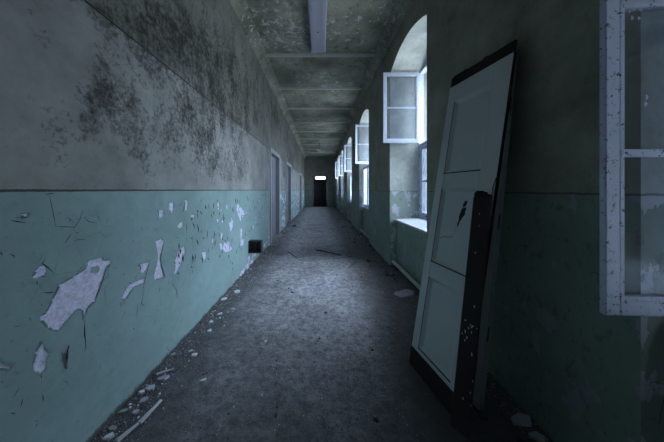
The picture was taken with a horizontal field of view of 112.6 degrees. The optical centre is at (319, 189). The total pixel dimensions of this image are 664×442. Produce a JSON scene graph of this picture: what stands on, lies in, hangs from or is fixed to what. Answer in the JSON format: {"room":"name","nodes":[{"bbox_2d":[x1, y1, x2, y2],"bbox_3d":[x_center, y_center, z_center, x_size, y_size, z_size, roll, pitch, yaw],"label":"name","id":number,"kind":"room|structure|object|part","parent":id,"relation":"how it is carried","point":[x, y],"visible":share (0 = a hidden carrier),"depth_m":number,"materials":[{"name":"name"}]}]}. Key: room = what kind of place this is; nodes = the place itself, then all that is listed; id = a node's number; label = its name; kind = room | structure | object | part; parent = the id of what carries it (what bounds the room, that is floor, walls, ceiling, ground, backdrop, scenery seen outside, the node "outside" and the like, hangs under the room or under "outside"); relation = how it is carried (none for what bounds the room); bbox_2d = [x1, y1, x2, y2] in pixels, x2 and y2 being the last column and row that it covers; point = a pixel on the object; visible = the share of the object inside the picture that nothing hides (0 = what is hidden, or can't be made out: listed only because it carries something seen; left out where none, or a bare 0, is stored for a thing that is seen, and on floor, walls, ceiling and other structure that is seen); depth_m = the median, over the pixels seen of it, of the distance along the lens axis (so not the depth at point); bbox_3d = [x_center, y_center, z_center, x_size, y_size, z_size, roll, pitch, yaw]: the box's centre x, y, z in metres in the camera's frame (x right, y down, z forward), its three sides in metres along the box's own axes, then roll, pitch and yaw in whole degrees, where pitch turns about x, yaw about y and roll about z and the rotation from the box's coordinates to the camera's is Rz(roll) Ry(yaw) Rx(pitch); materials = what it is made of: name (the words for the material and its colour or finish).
{"room":"abandoned building corridor","nodes":[
{"label":"abandoned building corridor","id":0,"kind":"room"},
{"bbox_2d":[0,0,304,441],"bbox_3d":[-1.278,-0.702,7.200,0.010,4.237,22.800,0,0,0],"label":"wall","id":1,"kind":"structure","parent":0,"point":[131,204],"depth_m":1.38,"materials":[{"name":"paint"}]},
{"bbox_2d":[61,346,67,368],"bbox_3d":[-1.274,0.843,1.103,0.009,0.114,0.020,0,0,0],"label":"flake","id":2,"kind":"object","parent":1,"relation":"attached to","point":[64,350],"visible":1,"depth_m":1.11,"materials":[{"name":"paint"}]},
{"bbox_2d":[84,0,268,148],"bbox_3d":[-1.278,-1.032,0.725,0.009,0.009,9.850,0,0,0],"label":"trim","id":3,"kind":"structure","parent":1,"relation":"attached to","point":[86,1],"depth_m":1.65,"materials":[{"name":"metal"}]},
{"bbox_2d":[248,240,262,252],"bbox_3d":[-1.167,1.022,4.010,0.225,0.215,0.120,0,0,0],"label":"wall box","id":4,"kind":"object","parent":1,"relation":"attached to","point":[254,246],"visible":1,"depth_m":3.99,"materials":[{"name":"black metal"}]},
{"bbox_2d":[270,147,279,244],"bbox_3d":[-1.349,0.155,6.340,0.182,2.490,1.360,0,0,0],"label":"door","id":5,"kind":"structure","parent":1,"relation":"in","point":[274,156],"depth_m":6.70,"materials":[{"name":"wood"}]},
{"bbox_2d":[286,161,291,226],"bbox_3d":[-1.349,0.155,9.065,0.182,2.490,1.470,0,0,0],"label":"door","id":6,"kind":"structure","parent":1,"relation":"in","point":[288,166],"depth_m":9.70,"materials":[{"name":"wood"}]},
{"bbox_2d":[300,173,301,209],"bbox_3d":[-1.349,0.155,14.550,0.182,2.490,1.400,0,0,0],"label":"door","id":7,"kind":"structure","parent":1,"relation":"in","point":[300,173],"depth_m":15.15,"materials":[{"name":"wood"}]},
{"bbox_2d":[305,156,334,206],"bbox_3d":[0.325,-0.710,18.725,3.610,4.220,0.250,0,0,0],"label":"wall","id":8,"kind":"structure","parent":0,"point":[314,165],"depth_m":18.60,"materials":[{"name":"grey paint"}]},
{"bbox_2d":[312,176,327,206],"bbox_3d":[0.010,0.095,18.715,1.340,2.610,0.290,0,0,0],"label":"door","id":9,"kind":"structure","parent":8,"relation":"in","point":[319,186],"depth_m":18.64,"materials":[{"name":"metal"}]},
{"bbox_2d":[229,0,412,157],"bbox_3d":[0.325,-2.840,7.300,3.810,0.360,23.200,0,0,0],"label":"ceiling","id":10,"kind":"structure","parent":0,"point":[320,95],"depth_m":4.58,"materials":[{"name":"paint"}]},
{"bbox_2d":[308,0,326,51],"bbox_3d":[-0.035,-2.755,3.535,0.286,0.130,1.594,0,0,0],"label":"lamp","id":11,"kind":"object","parent":10,"relation":"attached to","point":[317,9],"visible":1,"depth_m":3.60,"materials":[{"name":"grey metal"}]},
{"bbox_3d":[-0.115,-2.693,3.535,0.040,0.005,1.550,0,0,0],"label":"edge rail","id":12,"kind":"part","parent":11,"relation":"part of","materials":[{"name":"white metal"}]},
{"bbox_3d":[0.045,-2.693,3.535,0.040,0.005,1.550,0,0,0],"label":"edge rail","id":13,"kind":"part","parent":11,"relation":"part of","materials":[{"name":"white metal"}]},
{"bbox_2d":[90,207,553,441],"bbox_3d":[0.275,1.400,7.250,3.710,0.001,22.900,0,0,0],"label":"floor","id":14,"kind":"structure","parent":0,"point":[425,411],"depth_m":1.75,"materials":[{"name":"grey concrete"}]},
{"bbox_2d":[102,432,114,439],"bbox_3d":[-1.192,1.391,1.252,0.055,0.017,0.032,0,0,-14],"label":"plaster slab","id":15,"kind":"object","parent":14,"relation":"on","point":[111,435],"visible":1,"depth_m":1.25,"materials":[{"name":"grey paint"}]},
{"bbox_2d":[107,425,116,431],"bbox_3d":[-1.217,1.394,1.297,0.052,0.010,0.030,0,0,22],"label":"plaster slab","id":16,"kind":"object","parent":14,"relation":"on","point":[112,428],"visible":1,"depth_m":1.29,"materials":[{"name":"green paint"}]},
{"bbox_2d":[117,408,128,413],"bbox_3d":[-1.236,1.392,1.397,0.066,0.013,0.027,0,0,-1],"label":"plaster slab","id":17,"kind":"object","parent":14,"relation":"on","point":[122,411],"visible":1,"depth_m":1.39,"materials":[{"name":"green paint"}]},
{"bbox_2d":[116,423,138,441],"bbox_3d":[-1.101,1.388,1.270,0.032,0.021,0.097,0,0,34],"label":"wooden lath","id":18,"kind":"object","parent":14,"relation":"on","point":[132,428],"visible":1,"depth_m":1.26,"materials":[{"name":"grey wood"}]},
{"bbox_2d":[132,409,139,414],"bbox_3d":[-1.154,1.392,1.389,0.042,0.014,0.027,0,0,4],"label":"plaster slab","id":19,"kind":"object","parent":14,"relation":"on","point":[135,412],"visible":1,"depth_m":1.38,"materials":[{"name":"grey paint"}]},
{"bbox_2d":[139,396,148,403],"bbox_3d":[-1.165,1.392,1.469,0.054,0.015,0.040,0,0,-16],"label":"plaster slab","id":20,"kind":"object","parent":14,"relation":"on","point":[144,399],"visible":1,"depth_m":1.46,"materials":[{"name":"grey paint"}]},
{"bbox_2d":[144,384,154,391],"bbox_3d":[-1.194,1.391,1.560,0.067,0.016,0.049,0,0,18],"label":"plaster slab","id":21,"kind":"object","parent":14,"relation":"on","point":[149,388],"visible":1,"depth_m":1.55,"materials":[{"name":"white paint"}]},
{"bbox_2d":[138,399,161,423],"bbox_3d":[-1.062,1.388,1.391,0.032,0.021,0.139,0,0,15],"label":"wooden lath","id":22,"kind":"object","parent":14,"relation":"on","point":[151,410],"visible":1,"depth_m":1.38,"materials":[{"name":"grey wood"}]},
{"bbox_2d":[157,374,169,380],"bbox_3d":[-1.168,1.390,1.640,0.078,0.018,0.047,0,0,7],"label":"plaster slab","id":23,"kind":"object","parent":14,"relation":"on","point":[164,377],"visible":1,"depth_m":1.64,"materials":[{"name":"grey paint"}]},
{"bbox_2d":[156,368,173,375],"bbox_3d":[-1.186,1.392,1.698,0.112,0.015,0.017,0,0,-29],"label":"stick","id":24,"kind":"object","parent":14,"relation":"on","point":[161,372],"visible":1,"depth_m":1.69,"materials":[{"name":"wood"}]},
{"bbox_2d":[93,221,547,441],"bbox_3d":[0.006,1.389,5.499,2.588,0.022,9.016,0,0,0],"label":"grit","id":25,"kind":"object","parent":14,"relation":"on","point":[285,231],"visible":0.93,"depth_m":1.90,"materials":[{"name":"gravel"}]},
{"bbox_2d":[394,289,413,296],"bbox_3d":[1.139,1.389,2.978,0.299,0.035,0.181,0,0,-14],"label":"plaster","id":26,"kind":"object","parent":14,"relation":"on","point":[403,293],"visible":1,"depth_m":2.97,"materials":[{"name":"paint"}]},
{"bbox_2d":[409,40,516,414],"bbox_3d":[0.984,0.223,1.589,0.424,2.361,0.520,0,0,-12],"label":"door leaf","id":27,"kind":"structure","parent":14,"relation":"on","point":[472,148],"depth_m":1.58,"materials":[{"name":"white paint"}]},
{"bbox_3d":[0.858,0.958,1.587,0.019,0.560,0.315,10,-2,-12],"label":"door panel","id":28,"kind":"part","parent":27,"relation":"part of","materials":[{"name":"paint"}]},
{"bbox_3d":[0.971,0.276,1.611,0.019,0.585,0.315,10,-2,-12],"label":"door panel","id":29,"kind":"part","parent":27,"relation":"part of","materials":[{"name":"paint"}]},
{"bbox_3d":[1.088,-0.424,1.636,0.019,0.595,0.315,10,-2,-12],"label":"door panel","id":30,"kind":"part","parent":27,"relation":"part of","materials":[{"name":"paint"}]},
{"bbox_3d":[1.175,-0.908,1.633,0.020,0.096,0.503,10,-2,-12],"label":"rail","id":31,"kind":"part","parent":27,"relation":"part of","materials":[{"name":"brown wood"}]},
{"bbox_2d":[450,178,495,438],"bbox_3d":[0.917,0.654,1.318,0.296,1.458,0.116,0,0,-29],"label":"board","id":32,"kind":"object","parent":14,"relation":"on","point":[461,415],"visible":1,"depth_m":1.31,"materials":[{"name":"brown wood"}]},
{"bbox_2d":[473,53,517,412],"bbox_3d":[1.096,0.244,1.668,0.300,2.319,0.532,0,0,-10],"label":"door leaf","id":33,"kind":"structure","parent":14,"relation":"on","point":[490,282],"depth_m":1.42,"materials":[{"name":"white paint"}]},
{"bbox_2d":[511,412,531,426],"bbox_3d":[1.219,1.387,1.343,0.128,0.024,0.068,0,0,7],"label":"plaster slab","id":34,"kind":"object","parent":14,"relation":"on","point":[519,419],"visible":1,"depth_m":1.33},
{"bbox_2d":[528,431,545,441],"bbox_3d":[1.221,1.387,1.248,0.054,0.023,0.062,0,0,-32],"label":"plaster slab","id":35,"kind":"object","parent":14,"relation":"on","point":[535,435],"visible":1,"depth_m":1.24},
{"bbox_2d":[424,71,426,140],"bbox_3d":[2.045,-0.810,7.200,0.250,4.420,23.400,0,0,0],"label":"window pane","id":36,"kind":"structure","parent":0,"point":[425,73],"depth_m":4.12,"materials":[{"name":"glass"}]},
{"bbox_2d":[335,0,663,441],"bbox_3d":[1.610,-0.710,7.200,0.620,4.220,22.800,0,0,0],"label":"wall","id":37,"kind":"structure","parent":0,"point":[582,373],"depth_m":1.25,"materials":[{"name":"green paint"}]},
{"bbox_2d":[339,155,342,175],"bbox_3d":[1.530,-0.794,13.059,0.770,2.732,1.420,0,0,0],"label":"window","id":38,"kind":"structure","parent":37,"relation":"in","point":[339,155],"depth_m":13.66,"materials":[{"name":"white paint"}]},
{"bbox_2d":[344,145,351,202],"bbox_3d":[1.530,-0.794,9.841,0.770,2.732,1.420,0,0,0],"label":"window","id":39,"kind":"structure","parent":37,"relation":"in","point":[345,146],"depth_m":10.46,"materials":[{"name":"white paint"}]},
{"bbox_3d":[1.475,-1.492,10.473,0.660,1.276,0.038,0,0,2],"label":"sash","id":40,"kind":"part","parent":39,"relation":"part of","materials":[{"name":"white paint"}]},
{"bbox_2d":[355,125,368,209],"bbox_3d":[1.530,-0.794,6.623,0.770,2.732,1.420,0,0,0],"label":"window","id":41,"kind":"structure","parent":37,"relation":"in","point":[366,168],"depth_m":7.13,"materials":[{"name":"white paint"}]},
{"bbox_3d":[1.475,-1.492,7.231,0.660,1.276,0.038,0,0,-2],"label":"sash","id":42,"kind":"part","parent":41,"relation":"part of","materials":[{"name":"white paint"}]},
{"bbox_3d":[1.435,-0.107,6.964,0.038,1.265,0.698,0,0,0],"label":"sash","id":43,"kind":"part","parent":41,"relation":"part of","materials":[{"name":"white paint"}]},
{"bbox_3d":[1.435,-0.404,6.964,0.004,0.568,0.594,0,0,0],"label":"glass pane","id":44,"kind":"part","parent":41,"relation":"part of","materials":[{"name":"glass"}]},
{"bbox_3d":[1.435,0.185,6.964,0.004,0.560,0.594,0,0,0],"label":"glass pane","id":45,"kind":"part","parent":41,"relation":"part of","materials":[{"name":"glass"}]},
{"bbox_3d":[1.435,-0.107,6.282,0.038,1.265,0.698,0,0,0],"label":"sash","id":46,"kind":"part","parent":41,"relation":"part of","materials":[{"name":"white paint"}]},
{"bbox_2d":[383,64,426,233],"bbox_3d":[1.530,-0.794,3.405,0.770,2.732,1.420,0,0,0],"label":"window","id":47,"kind":"structure","parent":37,"relation":"in","point":[419,223],"depth_m":4.01,"materials":[{"name":"white paint"}]},
{"bbox_3d":[1.475,-1.492,4.025,0.660,1.276,0.038,0,0,0],"label":"sash","id":48,"kind":"part","parent":47,"relation":"part of","materials":[{"name":"white paint"}]},
{"bbox_3d":[1.613,0.539,3.405,0.455,0.065,1.412,0,0,0],"label":"sill","id":49,"kind":"part","parent":47,"relation":"part of","materials":[{"name":"white paint"}]},
{"bbox_3d":[1.873,-0.815,3.405,0.085,2.690,1.420,0,0,0],"label":"frame","id":50,"kind":"part","parent":47,"relation":"part of","materials":[{"name":"white paint"}]},
{"bbox_3d":[1.860,-0.158,3.744,0.038,1.285,0.678,0,0,0],"label":"sash","id":51,"kind":"part","parent":47,"relation":"part of","materials":[{"name":"white paint"}]},
{"bbox_3d":[1.860,-0.459,3.744,0.004,0.578,0.574,0,0,0],"label":"glass pane","id":52,"kind":"part","parent":47,"relation":"part of","materials":[{"name":"clear glass"}]},
{"bbox_3d":[1.860,0.140,3.744,0.004,0.570,0.574,0,0,0],"label":"glass pane","id":53,"kind":"part","parent":47,"relation":"part of","materials":[{"name":"clear glass"}]},
{"bbox_2d":[391,259,420,293],"bbox_3d":[1.372,1.341,3.405,0.105,0.118,1.360,0,0,0],"label":"pipe","id":54,"kind":"object","parent":37,"relation":"attached to","point":[417,284],"visible":0.6,"depth_m":3.38,"materials":[{"name":"metal"}]},
{"bbox_2d":[600,0,663,331],"bbox_3d":[1.523,-0.794,0.191,0.784,2.732,1.427,0,0,0],"label":"window","id":55,"kind":"structure","parent":37,"relation":"in","point":[614,300],"depth_m":0.87,"materials":[{"name":"white paint"}]}
]}

